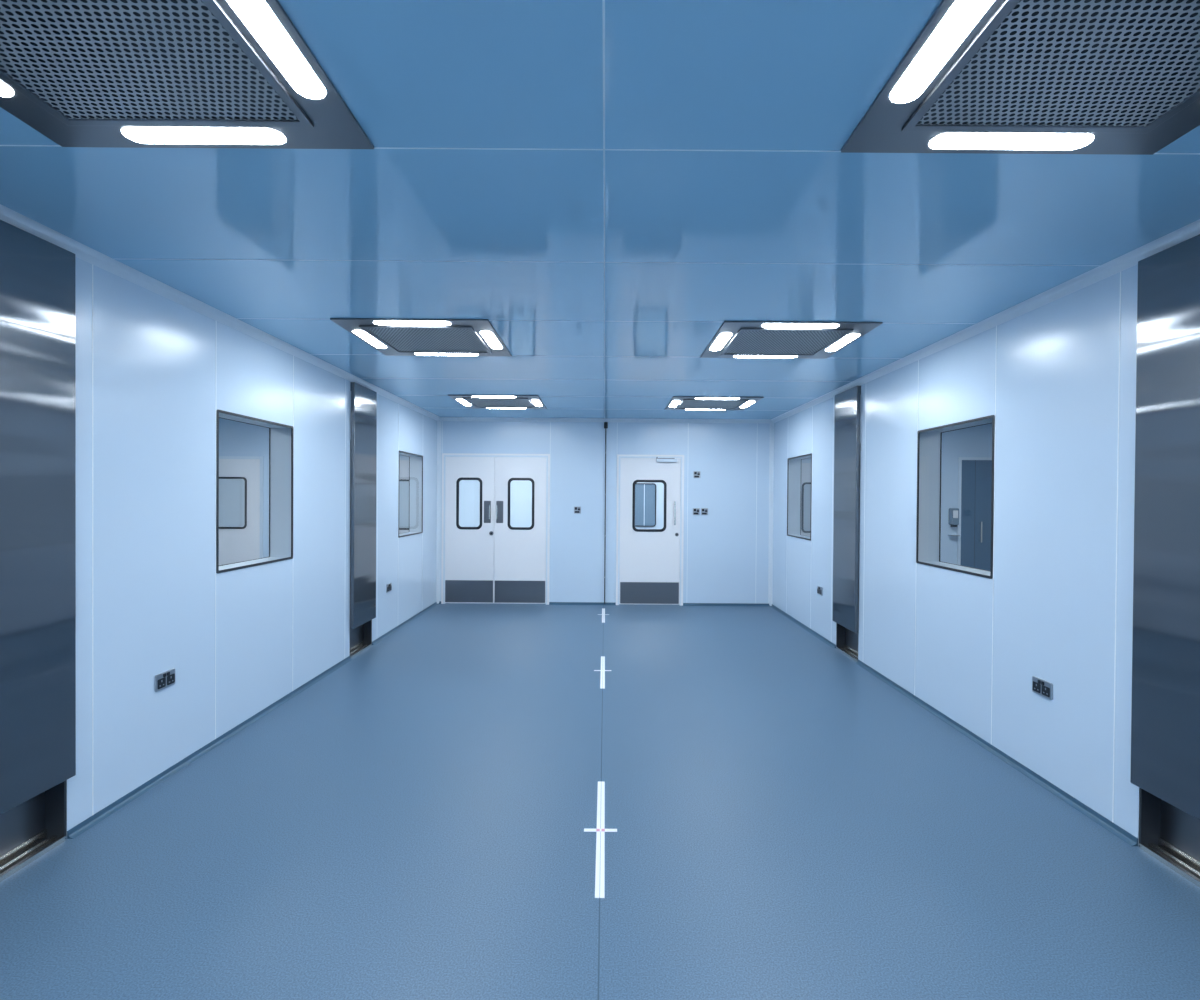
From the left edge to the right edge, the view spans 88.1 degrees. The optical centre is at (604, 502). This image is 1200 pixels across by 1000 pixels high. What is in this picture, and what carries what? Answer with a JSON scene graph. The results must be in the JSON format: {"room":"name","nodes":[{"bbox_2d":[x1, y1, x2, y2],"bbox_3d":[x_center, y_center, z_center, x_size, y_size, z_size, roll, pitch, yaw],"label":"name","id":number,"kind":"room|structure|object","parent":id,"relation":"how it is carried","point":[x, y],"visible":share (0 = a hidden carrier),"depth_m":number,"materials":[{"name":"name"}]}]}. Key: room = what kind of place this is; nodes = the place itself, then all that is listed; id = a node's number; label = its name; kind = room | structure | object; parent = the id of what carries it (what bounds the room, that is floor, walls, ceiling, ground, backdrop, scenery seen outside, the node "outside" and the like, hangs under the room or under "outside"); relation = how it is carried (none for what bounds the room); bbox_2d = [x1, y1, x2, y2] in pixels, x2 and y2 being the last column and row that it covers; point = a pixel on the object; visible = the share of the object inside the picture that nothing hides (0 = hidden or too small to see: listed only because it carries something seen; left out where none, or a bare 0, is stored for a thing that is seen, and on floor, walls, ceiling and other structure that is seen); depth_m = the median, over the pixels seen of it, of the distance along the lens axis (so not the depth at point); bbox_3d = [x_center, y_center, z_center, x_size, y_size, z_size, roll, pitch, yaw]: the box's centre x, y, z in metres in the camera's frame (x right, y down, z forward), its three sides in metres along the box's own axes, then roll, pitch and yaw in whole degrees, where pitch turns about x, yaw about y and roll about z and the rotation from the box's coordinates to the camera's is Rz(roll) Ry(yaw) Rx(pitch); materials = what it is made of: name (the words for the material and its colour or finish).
{"room":"clean room","nodes":[
{"label":"clean room","id":0,"kind":"room"},
{"bbox_2d":[67,257,436,830],"bbox_3d":[-2.516,0.172,3.252,0.171,2.700,11.500,0,1,0],"label":"wall","id":1,"kind":"structure","parent":0,"point":[154,372],"depth_m":3.62,"materials":[{"name":"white paint"}]},
{"bbox_2d":[0,220,75,881],"bbox_3d":[-2.471,0.209,2.252,0.160,2.645,1.100,0,1,0],"label":"door","id":2,"kind":"structure","parent":1,"relation":"in","point":[38,352],"depth_m":2.61,"materials":[{"name":"silver metal"}]},
{"bbox_2d":[155,668,174,691],"bbox_3d":[-2.429,0.981,3.429,0.015,0.090,0.150,0,1,0],"label":"wall socket","id":3,"kind":"object","parent":1,"relation":"attached to","point":[163,680],"visible":1,"depth_m":3.42,"materials":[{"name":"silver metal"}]},
{"bbox_2d":[0,204,439,420],"bbox_3d":[-2.397,-1.152,3.240,0.050,0.050,11.500,0,1,0],"label":"trim","id":4,"kind":"structure","parent":1,"relation":"attached to","point":[81,251],"depth_m":3.41,"materials":[{"name":"white"}]},
{"bbox_2d":[67,602,437,838],"bbox_3d":[-2.426,1.505,3.263,0.030,0.035,11.500,0,1,0],"label":"baseboard","id":5,"kind":"structure","parent":1,"relation":"attached to","point":[126,799],"depth_m":3.73,"materials":[{"name":"blue"}]},
{"bbox_2d":[216,410,293,572],"bbox_3d":[-2.515,-0.072,4.350,0.180,1.028,0.948,0,1,0],"label":"window","id":6,"kind":"structure","parent":1,"relation":"in","point":[281,436],"depth_m":4.81,"materials":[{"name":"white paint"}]},
{"bbox_2d":[350,382,376,658],"bbox_3d":[-2.471,0.174,6.197,0.160,2.645,0.570,0,1,0],"label":"door","id":7,"kind":"structure","parent":1,"relation":"in","point":[363,440],"depth_m":6.15,"materials":[{"name":"silver metal"}]},
{"bbox_2d":[386,583,391,592],"bbox_3d":[-2.429,0.960,6.979,0.015,0.090,0.150,0,1,0],"label":"wall socket","id":8,"kind":"object","parent":1,"relation":"attached to","point":[388,586],"visible":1,"depth_m":6.97,"materials":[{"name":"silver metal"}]},
{"bbox_2d":[398,450,422,537],"bbox_3d":[-2.514,-0.102,7.775,0.180,1.028,0.958,0,1,0],"label":"window","id":9,"kind":"structure","parent":1,"relation":"in","point":[415,461],"depth_m":8.24,"materials":[{"name":"clear glass"}]},
{"bbox_2d":[459,480,663,575],"bbox_3d":[-0.001,0.113,12.076,12.600,2.700,0.150,0,1,0],"label":"wall","id":10,"kind":"structure","parent":0,"point":[469,490],"depth_m":12.00,"materials":[{"name":"white paint"}]},
{"bbox_2d":[635,483,655,526],"bbox_3d":[0.760,0.049,11.991,0.460,0.840,0.020,0,1,0],"label":"window","id":11,"kind":"structure","parent":10,"relation":"in","point":[645,493],"depth_m":11.99,"materials":[{"name":"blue glass"}]},
{"bbox_2d":[0,603,1199,999],"bbox_3d":[-0.011,1.576,4.764,12.600,0.101,14.800,0,1,0],"label":"floor","id":12,"kind":"structure","parent":0,"point":[409,824],"depth_m":2.74,"materials":[{"name":"plastic"}]},
{"bbox_2d":[584,781,616,897],"bbox_3d":[-0.021,1.541,2.919,0.156,0.004,0.990,0,1,0],"label":"cross","id":13,"kind":"object","parent":12,"relation":"on","point":[600,852],"visible":1,"depth_m":2.83,"materials":[{"name":"white paint"}]},
{"bbox_2d":[594,656,610,688],"bbox_3d":[-0.021,1.518,5.583,0.156,0.003,1.020,0,1,0],"label":"cross","id":14,"kind":"object","parent":12,"relation":"on","point":[602,676],"visible":1,"depth_m":5.57,"materials":[{"name":"white paint"}]},
{"bbox_2d":[598,608,608,622],"bbox_3d":[-0.020,1.495,8.223,0.156,0.003,0.980,0,1,0],"label":"cross","id":15,"kind":"object","parent":12,"relation":"on","point":[602,614],"visible":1,"depth_m":8.23,"materials":[{"name":"white paint"}]},
{"bbox_2d":[0,0,1199,419],"bbox_3d":[0.009,-1.223,4.739,12.600,0.101,14.800,0,1,0],"label":"ceiling","id":16,"kind":"structure","parent":0,"point":[607,185],"depth_m":2.40,"materials":[{"name":"blue"}]},
{"bbox_2d":[0,0,373,148],"bbox_3d":[-1.254,-1.144,1.505,1.010,0.020,1.010,0,0,0],"label":"ceiling light fixture","id":17,"kind":"object","parent":16,"relation":"attached to","point":[79,73],"depth_m":1.67,"materials":[{"name":"grey metal"}]},
{"bbox_2d":[330,318,511,356],"bbox_3d":[-1.254,-1.170,4.470,1.010,0.020,1.010,0,0,0],"label":"ceiling light fixture","id":18,"kind":"object","parent":16,"relation":"attached to","point":[389,336],"depth_m":4.35,"materials":[{"name":"grey metal"}]},
{"bbox_2d":[448,395,546,408],"bbox_3d":[-1.254,-1.196,7.440,1.010,0.020,1.010,0,0,0],"label":"ceiling light fixture","id":19,"kind":"object","parent":16,"relation":"attached to","point":[469,401],"depth_m":7.36,"materials":[{"name":"grey metal"}]},
{"bbox_2d":[665,396,763,409],"bbox_3d":[1.270,-1.178,7.440,1.010,0.020,1.010,0,0,0],"label":"ceiling light fixture","id":20,"kind":"object","parent":16,"relation":"attached to","point":[677,402],"depth_m":7.35,"materials":[{"name":"grey metal"}]},
{"bbox_2d":[700,321,882,358],"bbox_3d":[1.270,-1.152,4.470,1.010,0.020,1.010,0,0,0],"label":"ceiling light fixture","id":21,"kind":"object","parent":16,"relation":"attached to","point":[734,339],"depth_m":4.36,"materials":[{"name":"grey metal"}]},
{"bbox_2d":[841,0,1199,154],"bbox_3d":[1.270,-1.126,1.505,1.010,0.020,1.010,0,0,0],"label":"ceiling light fixture","id":22,"kind":"object","parent":16,"relation":"attached to","point":[1122,77],"depth_m":1.66,"materials":[{"name":"grey metal"}]},
{"bbox_2d":[219,418,991,603],"bbox_3d":[-0.001,0.139,9.086,12.600,2.700,0.172,0,1,0],"label":"wall","id":23,"kind":"structure","parent":0,"point":[725,550],"depth_m":9.00,"materials":[{"name":"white paint"}]},
{"bbox_2d":[219,456,262,564],"bbox_3d":[-5.428,0.392,8.990,0.930,2.120,0.028,0,1,0],"label":"door","id":24,"kind":"structure","parent":23,"relation":"in","point":[240,477],"depth_m":8.98,"materials":[{"name":"white metal"}]},
{"bbox_2d":[399,457,408,532],"bbox_3d":[-3.038,0.408,8.990,0.910,2.120,0.028,0,1,0],"label":"door","id":25,"kind":"structure","parent":23,"relation":"in","point":[404,461],"depth_m":8.98,"materials":[{"name":"white"}]},
{"bbox_2d":[436,420,440,603],"bbox_3d":[-2.406,0.123,8.977,0.050,2.700,0.050,0,1,0],"label":"trim","id":26,"kind":"structure","parent":23,"relation":"attached to","point":[438,540],"depth_m":8.98,"materials":[{"name":"white"}]},
{"bbox_2d":[441,453,549,604],"bbox_3d":[-1.588,0.385,9.066,1.566,2.185,0.216,0,1,0],"label":"door","id":27,"kind":"structure","parent":23,"relation":"in","point":[494,561],"depth_m":9.00,"materials":[{"name":"white metal"}]},
{"bbox_2d":[574,507,580,513],"bbox_3d":[-0.401,0.112,8.994,0.100,0.100,0.015,0,1,0],"label":"light switch","id":28,"kind":"object","parent":23,"relation":"attached to","point":[577,510],"visible":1,"depth_m":8.99,"materials":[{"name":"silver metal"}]},
{"bbox_2d":[438,601,769,605],"bbox_3d":[-0.010,1.472,8.998,4.860,0.035,0.030,0,1,0],"label":"baseboard","id":29,"kind":"structure","parent":23,"relation":"attached to","point":[550,603],"depth_m":9.01,"materials":[{"name":"blue"}]},
{"bbox_2d":[439,417,771,423],"bbox_3d":[0.008,-1.185,8.965,4.860,0.050,0.050,0,1,0],"label":"trim","id":30,"kind":"structure","parent":23,"relation":"attached to","point":[440,418],"depth_m":8.97,"materials":[{"name":"white metal"}]},
{"bbox_2d":[604,422,607,603],"bbox_3d":[0.004,0.155,8.975,0.052,2.630,0.052,0,1,0],"label":"conduit","id":31,"kind":"object","parent":23,"relation":"attached to","point":[605,423],"visible":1,"depth_m":8.97,"materials":[{"name":"black metal"}]},
{"bbox_2d":[616,454,683,605],"bbox_3d":[0.652,0.401,9.056,0.976,2.185,0.235,0,1,0],"label":"door","id":32,"kind":"structure","parent":23,"relation":"in","point":[650,561],"depth_m":9.00,"materials":[{"name":"white metal"}]},
{"bbox_2d":[693,508,699,514],"bbox_3d":[1.324,0.134,8.994,0.100,0.100,0.015,0,1,0],"label":"light switch","id":33,"kind":"object","parent":23,"relation":"attached to","point":[696,511],"visible":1,"depth_m":8.99,"materials":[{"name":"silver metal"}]},
{"bbox_2d":[693,471,699,477],"bbox_3d":[1.333,-0.401,8.989,0.100,0.100,0.015,0,1,0],"label":"light switch","id":34,"kind":"object","parent":23,"relation":"attached to","point":[696,474],"visible":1,"depth_m":8.99,"materials":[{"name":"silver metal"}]},
{"bbox_2d":[701,508,707,514],"bbox_3d":[1.444,0.135,8.994,0.100,0.100,0.015,0,1,0],"label":"light switch","id":35,"kind":"object","parent":23,"relation":"attached to","point":[704,511],"visible":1,"depth_m":8.99,"materials":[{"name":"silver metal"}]},
{"bbox_2d":[768,422,773,605],"bbox_3d":[2.404,0.157,8.977,0.050,2.700,0.050,0,1,0],"label":"trim","id":36,"kind":"structure","parent":23,"relation":"attached to","point":[771,445],"depth_m":8.98,"materials":[{"name":"white metal"}]},
{"bbox_2d":[801,460,810,535],"bbox_3d":[3.097,0.451,8.990,0.880,2.120,0.028,0,1,0],"label":"door","id":37,"kind":"structure","parent":23,"relation":"in","point":[805,464],"depth_m":8.98,"materials":[{"name":"white"}]},
{"bbox_2d":[948,508,959,535],"bbox_3d":[5.038,0.285,8.953,0.120,0.400,0.100,0,1,0],"label":"dispenser","id":38,"kind":"object","parent":23,"relation":"attached to","point":[953,520],"visible":1,"depth_m":8.91,"materials":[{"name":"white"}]},
{"bbox_2d":[957,457,991,570],"bbox_3d":[5.677,0.439,8.969,1.120,2.180,0.070,0,1,0],"label":"door","id":39,"kind":"structure","parent":23,"relation":"in","point":[974,473],"depth_m":8.99,"materials":[{"name":"blue"}]},
{"bbox_2d":[772,264,1138,845],"bbox_3d":[2.513,0.207,3.252,0.171,2.700,11.500,0,1,0],"label":"wall","id":40,"kind":"structure","parent":0,"point":[1057,378],"depth_m":3.63,"materials":[{"name":"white paint"}]},
{"bbox_2d":[787,453,811,540],"bbox_3d":[2.515,-0.067,7.775,0.180,1.028,0.958,0,1,0],"label":"window","id":41,"kind":"structure","parent":40,"relation":"in","point":[794,463],"depth_m":8.24,"materials":[{"name":"clear glass"}]},
{"bbox_2d":[817,586,822,595],"bbox_3d":[2.416,0.994,6.979,0.015,0.090,0.150,0,1,0],"label":"wall socket","id":42,"kind":"object","parent":40,"relation":"attached to","point":[819,589],"visible":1,"depth_m":6.96,"materials":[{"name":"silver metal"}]},
{"bbox_2d":[833,386,860,661],"bbox_3d":[2.469,0.209,6.197,0.160,2.645,0.570,0,1,0],"label":"door","id":43,"kind":"structure","parent":40,"relation":"in","point":[847,445],"depth_m":6.15,"materials":[{"name":"silver metal"}]},
{"bbox_2d":[770,604,1137,845],"bbox_3d":[2.404,1.539,3.263,0.030,0.035,11.500,0,1,0],"label":"baseboard","id":44,"kind":"structure","parent":40,"relation":"attached to","point":[1084,809],"depth_m":3.73,"materials":[{"name":"blue"}]},
{"bbox_2d":[916,415,994,578],"bbox_3d":[2.515,-0.037,4.350,0.180,1.028,0.948,0,1,0],"label":"window","id":45,"kind":"structure","parent":40,"relation":"in","point":[929,441],"depth_m":4.81,"materials":[{"name":"clear glass"}]},
{"bbox_2d":[771,219,1199,422],"bbox_3d":[2.413,-1.119,3.240,0.050,0.050,11.500,0,1,0],"label":"trim","id":46,"kind":"structure","parent":40,"relation":"attached to","point":[1130,259],"depth_m":3.47,"materials":[{"name":"white"}]},
{"bbox_2d":[1032,676,1052,699],"bbox_3d":[2.415,1.025,3.429,0.015,0.090,0.150,0,1,0],"label":"wall socket","id":47,"kind":"object","parent":40,"relation":"attached to","point":[1041,687],"visible":1,"depth_m":3.42,"materials":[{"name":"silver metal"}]},
{"bbox_2d":[1130,234,1199,886],"bbox_3d":[2.468,0.243,2.252,0.160,2.645,1.100,0,1,0],"label":"door","id":48,"kind":"structure","parent":40,"relation":"in","point":[1165,711],"depth_m":2.64,"materials":[{"name":"silver metal"}]}
]}

